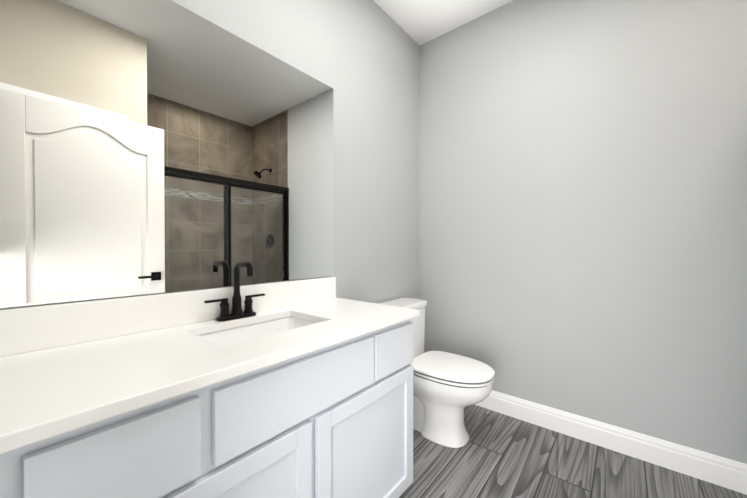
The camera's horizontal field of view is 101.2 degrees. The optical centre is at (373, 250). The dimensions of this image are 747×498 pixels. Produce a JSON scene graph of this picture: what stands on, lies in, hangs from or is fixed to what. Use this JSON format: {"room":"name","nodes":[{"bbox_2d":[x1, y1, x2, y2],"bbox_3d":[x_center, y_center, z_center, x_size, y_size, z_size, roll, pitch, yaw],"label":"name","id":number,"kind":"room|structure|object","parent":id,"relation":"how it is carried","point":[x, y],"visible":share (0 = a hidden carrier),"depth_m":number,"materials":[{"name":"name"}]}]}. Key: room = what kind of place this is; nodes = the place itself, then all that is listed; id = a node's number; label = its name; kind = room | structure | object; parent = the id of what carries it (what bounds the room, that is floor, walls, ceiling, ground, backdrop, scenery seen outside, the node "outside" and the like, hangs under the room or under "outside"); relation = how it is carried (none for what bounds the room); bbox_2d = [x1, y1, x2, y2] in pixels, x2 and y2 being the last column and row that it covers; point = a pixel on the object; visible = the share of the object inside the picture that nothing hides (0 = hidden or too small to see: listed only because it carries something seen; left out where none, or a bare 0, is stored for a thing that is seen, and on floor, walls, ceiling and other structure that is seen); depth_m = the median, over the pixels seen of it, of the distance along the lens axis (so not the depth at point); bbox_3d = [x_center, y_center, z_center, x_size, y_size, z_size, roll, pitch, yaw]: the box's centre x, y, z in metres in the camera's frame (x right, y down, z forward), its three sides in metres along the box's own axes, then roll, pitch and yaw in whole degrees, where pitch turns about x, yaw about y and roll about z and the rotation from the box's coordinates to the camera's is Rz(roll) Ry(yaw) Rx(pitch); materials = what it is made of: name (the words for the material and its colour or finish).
{"room":"bathroom","nodes":[
{"label":"bathroom","id":0,"kind":"room"},
{"bbox_2d":[0,0,419,309],"bbox_3d":[-0.379,-0.275,1.705,0.120,2.800,2.480,0,1,39],"label":"wall","id":1,"kind":"structure","parent":0,"point":[361,58],"depth_m":1.98,"materials":[{"name":"paint"}]},
{"bbox_2d":[0,0,333,307],"bbox_3d":[-0.635,-0.389,1.292,0.006,1.084,1.262,0,1,39],"label":"mirror","id":2,"kind":"object","parent":1,"relation":"attached to","point":[153,146],"visible":1,"depth_m":1.09,"materials":[{"name":"silver mirror"}]},
{"bbox_2d":[374,0,512,44],"bbox_3d":[0.430,-1.714,0.481,2.910,0.100,3.320,0,1,39],"label":"ceiling","id":3,"kind":"structure","parent":0,"point":[419,22],"depth_m":2.17,"materials":[{"name":"white paint"}]},
{"bbox_2d":[399,405,746,497],"bbox_3d":[0.430,1.186,0.506,2.910,0.100,3.320,0,1,39],"label":"floor","id":4,"kind":"structure","parent":0,"point":[498,455],"depth_m":1.57,"materials":[{"name":"grey wood"}]},
{"bbox_2d":[0,319,412,497],"bbox_3d":[-0.422,0.723,1.135,0.544,0.815,1.275,0,1,39],"label":"bathroom vanity","id":5,"kind":"object","parent":4,"relation":"on","point":[334,420],"visible":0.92,"depth_m":0.85,"materials":[{"name":"white wood"}]},
{"bbox_2d":[0,277,419,453],"bbox_3d":[-0.409,0.236,1.133,0.563,0.156,1.298,0,1,39],"label":"countertop","id":6,"kind":"structure","parent":5,"relation":"on","point":[67,367],"depth_m":0.88,"materials":[{"name":"white stone"}]},
{"bbox_2d":[204,262,264,321],"bbox_3d":[-0.538,0.164,1.259,0.146,0.236,0.253,0,1,39],"label":"faucet","id":7,"kind":"object","parent":6,"relation":"on","point":[236,313],"visible":1,"depth_m":1.27,"materials":[{"name":"black metal"}]},
{"bbox_2d":[197,316,315,345],"bbox_3d":[-0.420,0.399,1.179,0.337,0.168,0.512,0,1,39],"label":"sink","id":8,"kind":"object","parent":6,"relation":"in","point":[236,335],"visible":0.12,"depth_m":1.30,"materials":[{"name":"white ceramic"}]},
{"bbox_2d":[378,298,494,447],"bbox_3d":[0.377,0.742,1.933,0.739,0.762,0.460,0,1,39],"label":"toilet","id":9,"kind":"object","parent":4,"relation":"on","point":[448,388],"visible":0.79,"depth_m":1.79,"materials":[{"name":"white ceramic"}]},
{"bbox_2d":[419,0,746,463],"bbox_3d":[1.129,-0.277,1.991,1.845,2.800,0.120,0,1,39],"label":"wall","id":10,"kind":"structure","parent":0,"point":[583,214],"depth_m":1.77,"materials":[{"name":"paint"}]},
{"bbox_2d":[474,390,746,494],"bbox_3d":[1.092,1.056,1.945,1.826,0.135,0.016,0,1,39],"label":"baseboard","id":11,"kind":"structure","parent":10,"relation":"attached to","point":[713,469],"depth_m":1.68,"materials":[{"name":"white wood"}]}
]}

